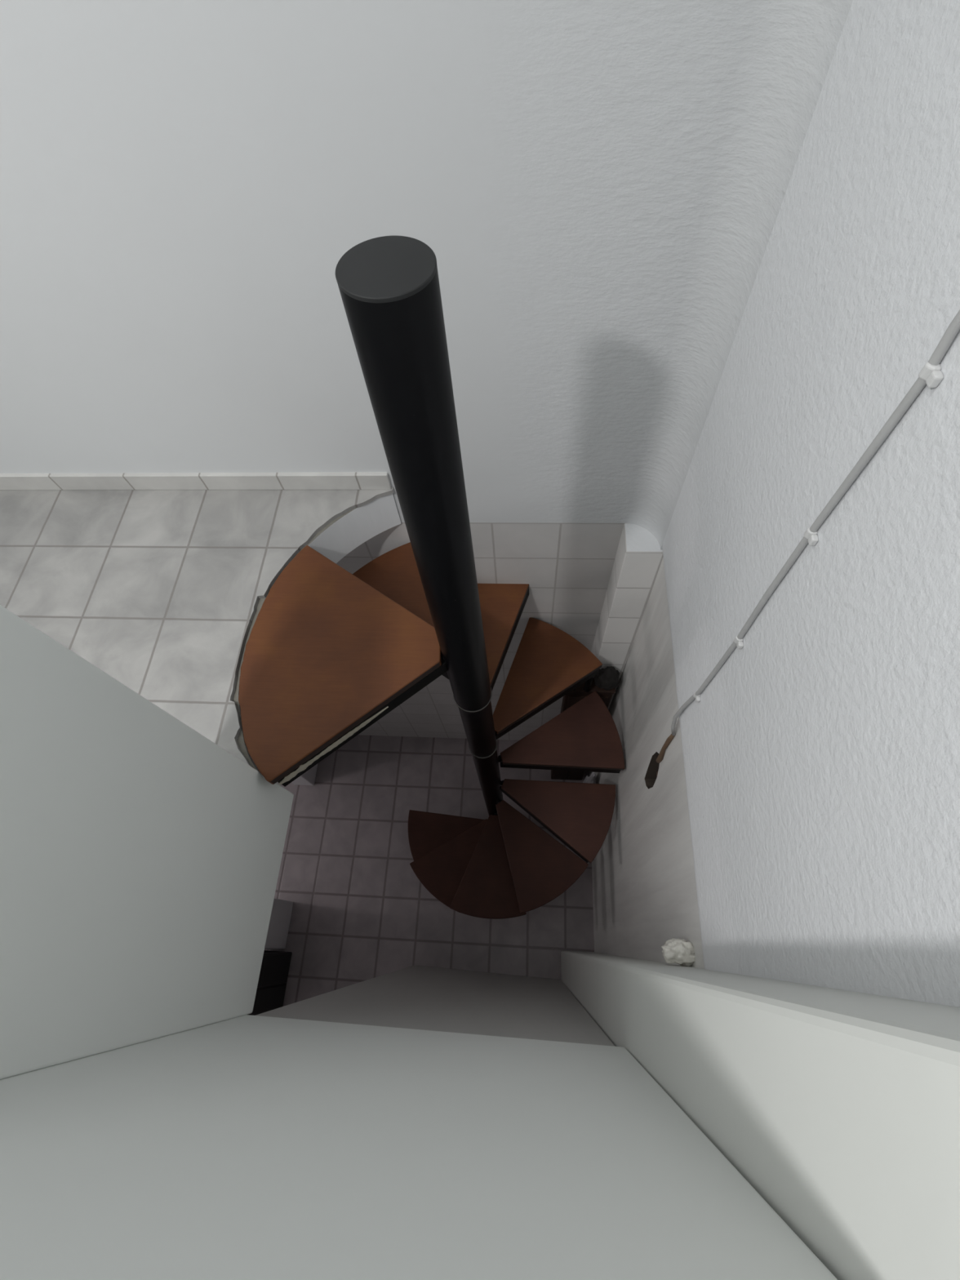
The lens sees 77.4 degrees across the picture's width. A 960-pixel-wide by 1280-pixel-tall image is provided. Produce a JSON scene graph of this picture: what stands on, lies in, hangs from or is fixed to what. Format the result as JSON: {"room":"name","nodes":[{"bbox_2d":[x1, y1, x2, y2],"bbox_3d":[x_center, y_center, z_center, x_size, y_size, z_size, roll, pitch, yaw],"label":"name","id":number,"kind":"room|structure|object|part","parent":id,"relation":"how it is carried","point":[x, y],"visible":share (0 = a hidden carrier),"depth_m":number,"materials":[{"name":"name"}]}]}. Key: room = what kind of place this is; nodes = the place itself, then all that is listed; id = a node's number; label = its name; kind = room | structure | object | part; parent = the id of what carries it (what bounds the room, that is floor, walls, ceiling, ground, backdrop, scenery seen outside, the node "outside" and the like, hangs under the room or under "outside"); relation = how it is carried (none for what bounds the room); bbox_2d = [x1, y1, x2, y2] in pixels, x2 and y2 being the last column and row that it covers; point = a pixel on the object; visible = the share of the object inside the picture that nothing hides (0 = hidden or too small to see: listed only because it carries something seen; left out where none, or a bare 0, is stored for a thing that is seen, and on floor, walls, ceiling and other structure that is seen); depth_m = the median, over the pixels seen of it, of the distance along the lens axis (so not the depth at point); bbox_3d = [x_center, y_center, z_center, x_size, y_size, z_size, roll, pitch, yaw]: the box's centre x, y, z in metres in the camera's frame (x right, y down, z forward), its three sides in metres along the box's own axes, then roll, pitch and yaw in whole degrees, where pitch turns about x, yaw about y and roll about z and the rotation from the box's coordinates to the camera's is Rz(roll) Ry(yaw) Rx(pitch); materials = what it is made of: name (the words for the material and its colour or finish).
{"room":"spiral staircase","nodes":[
{"label":"spiral staircase","id":0,"kind":"room"},
{"bbox_2d":[0,604,293,1079],"bbox_3d":[-0.535,0.321,0.844,0.120,1.026,0.436,1,63,5],"label":"wall","id":1,"kind":"structure","parent":0,"point":[140,857],"depth_m":0.78,"materials":[{"name":"paint"}]},
{"bbox_2d":[0,486,394,767],"bbox_3d":[-1.690,0.969,0.940,2.788,0.012,3.088,1,63,5],"label":"floor","id":2,"kind":"structure","parent":0,"point":[160,591],"depth_m":1.44,"materials":[{"name":"tile"}]},
{"bbox_2d":[264,763,318,949],"bbox_3d":[-1.137,0.612,2.478,0.126,2.216,1.200,1,63,5],"label":"wall","id":3,"kind":"structure","parent":0,"point":[280,918],"depth_m":3.14,"materials":[{"name":"paint"}]},
{"bbox_2d":[232,493,400,785],"bbox_3d":[-1.345,1.008,0.976,3.470,0.132,3.088,1,63,5],"label":"wall","id":4,"kind":"structure","parent":0,"point":[357,526],"depth_m":1.54,"materials":[{"name":"paint"}]},
{"bbox_2d":[0,964,837,1279],"bbox_3d":[-0.131,1.274,1.537,0.850,3.170,0.644,1,63,5],"label":"wall","id":5,"kind":"structure","parent":0,"point":[246,1147],"depth_m":0.47,"materials":[{"name":"paint"}]},
{"bbox_2d":[0,0,853,549],"bbox_3d":[-1.299,-0.995,0.461,3.570,2.844,0.204,1,63,5],"label":"wall","id":6,"kind":"structure","parent":0,"point":[597,189],"depth_m":0.94,"materials":[{"name":"paint"}]},
{"bbox_2d":[0,471,391,489],"bbox_3d":[-1.612,-0.422,1.599,2.784,0.053,0.014,1,63,5],"label":"baseboard","id":7,"kind":"structure","parent":6,"relation":"attached to","point":[362,480],"depth_m":1.52,"materials":[{"name":"tile"}]},
{"bbox_2d":[264,734,594,1006],"bbox_3d":[-1.149,1.988,3.062,3.560,0.060,3.220,1,63,5],"label":"floor","id":8,"kind":"structure","parent":0,"point":[361,912],"depth_m":3.30,"materials":[{"name":"tile"}]},
{"bbox_2d":[248,950,292,1015],"bbox_3d":[-1.114,1.632,2.824,0.196,0.680,0.288,1,63,5],"label":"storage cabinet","id":9,"kind":"object","parent":8,"relation":"on","point":[275,966],"visible":0.36,"depth_m":2.92,"materials":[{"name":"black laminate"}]},
{"bbox_3d":[-1.025,1.694,2.781,0.010,0.630,0.132,1,63,5],"label":"door","id":10,"kind":"part","parent":9,"relation":"part of","materials":[{"name":"black laminate"}]},
{"bbox_3d":[-1.018,1.569,2.844,0.010,0.630,0.132,1,63,5],"label":"door","id":11,"kind":"part","parent":9,"relation":"part of","materials":[{"name":"black laminate"}]},
{"bbox_2d":[238,235,624,919],"bbox_3d":[0.011,0.357,1.985,0.971,3.177,0.971,1,63,5],"label":"spiral staircase","id":12,"kind":"structure","parent":8,"relation":"on","point":[331,651],"depth_m":1.33,"materials":[{"name":"black paint"}]},
{"bbox_3d":[-0.259,0.048,1.348,0.373,0.042,0.564,1,63,5],"label":"support frame","id":13,"kind":"part","parent":12,"relation":"part of","materials":[{"name":"black metal"}]},
{"bbox_3d":[-0.161,-0.039,1.649,0.300,0.042,0.415,-33,66,-12],"label":"support frame","id":14,"kind":"part","parent":12,"relation":"part of","materials":[{"name":"black metal"}]},
{"bbox_3d":[0.000,0.021,1.872,0.300,0.042,0.418,1,63,5],"label":"support frame","id":15,"kind":"part","parent":12,"relation":"part of","materials":[{"name":"black metal"}]},
{"bbox_3d":[0.289,0.696,2.305,0.438,0.042,0.289,1,63,5],"label":"support frame","id":16,"kind":"part","parent":12,"relation":"part of","materials":[{"name":"black metal"}]},
{"bbox_3d":[0.165,0.173,2.048,0.300,0.042,0.415,35,71,19],"label":"support frame","id":17,"kind":"part","parent":12,"relation":"part of","materials":[{"name":"black metal"}]},
{"bbox_3d":[0.288,0.339,2.221,0.441,0.042,0.286,1,63,5],"label":"support frame","id":18,"kind":"part","parent":12,"relation":"part of","materials":[{"name":"black metal"}]},
{"bbox_3d":[0.393,0.145,2.159,0.021,0.176,0.021,1,63,5],"label":"tie rod","id":19,"kind":"part","parent":12,"relation":"part of","materials":[{"name":"black metal"}]},
{"bbox_2d":[551,677,615,780],"bbox_3d":[0.460,0.482,2.887,0.190,1.400,0.059,1,63,5],"label":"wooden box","id":20,"kind":"object","parent":8,"relation":"on","point":[578,693],"visible":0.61,"depth_m":2.34,"materials":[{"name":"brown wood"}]},
{"bbox_3d":[0.459,0.505,2.875,0.152,1.280,0.005,1,63,5],"label":"panel","id":21,"kind":"part","parent":20,"relation":"part of","materials":[{"name":"brown wood"}]},
{"bbox_3d":[0.416,0.172,2.272,0.190,0.020,0.059,1,63,5],"label":"box lid","id":22,"kind":"part","parent":20,"relation":"part of","materials":[{"name":"brown wood"}]},
{"bbox_2d":[593,666,619,690],"bbox_3d":[0.465,0.136,2.192,0.095,0.142,0.070,1,63,5],"label":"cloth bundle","id":23,"kind":"object","parent":20,"relation":"on","point":[607,678],"visible":0.98,"depth_m":2.16,"materials":[{"name":"black fabric"}]},
{"bbox_2d":[582,772,595,783],"bbox_3d":[0.571,0.784,3.169,0.071,0.608,0.083,19,66,13],"label":"plastic bag","id":24,"kind":"object","parent":8,"relation":"on","point":[591,779],"visible":0.31,"depth_m":2.98,"materials":[{"name":"grey plastic"}]},
{"bbox_2d":[336,522,624,740],"bbox_3d":[-1.128,0.071,2.750,3.580,2.216,0.192,1,63,5],"label":"wall","id":25,"kind":"structure","parent":0,"point":[566,568],"depth_m":1.88,"materials":[{"name":"tile"}]},
{"bbox_2d":[589,0,959,1007],"bbox_3d":[0.446,0.872,0.638,0.150,5.060,3.220,1,63,5],"label":"wall","id":26,"kind":"structure","parent":0,"point":[821,758],"depth_m":0.67,"materials":[{"name":"paint"}]},
{"bbox_2d":[591,523,662,710],"bbox_3d":[0.505,0.194,2.571,0.104,2.215,0.172,1,63,5],"label":"tiled pillar","id":27,"kind":"structure","parent":26,"relation":"attached to","point":[638,558],"depth_m":1.76,"materials":[{"name":"tile"}]},
{"bbox_2d":[661,937,695,966],"bbox_3d":[0.415,0.647,1.242,0.076,0.092,0.052,1,63,5],"label":"lump","id":28,"kind":"object","parent":26,"relation":"attached to","point":[679,951],"visible":0.92,"depth_m":1.22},
{"bbox_2d":[560,950,959,1279],"bbox_3d":[0.329,0.585,0.791,0.199,5.060,0.250,1,63,5],"label":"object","id":29,"kind":"structure","parent":26,"relation":"attached to","point":[840,1108],"depth_m":0.38,"materials":[{"name":"paint"}]},
{"bbox_2d":[656,310,959,763],"bbox_3d":[0.368,-0.375,0.207,0.042,3.122,0.035,1,63,5],"label":"handrail","id":30,"kind":"object","parent":26,"relation":"attached to","point":[931,375],"visible":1,"depth_m":0.62,"materials":[{"name":"white plastic"}]}
]}

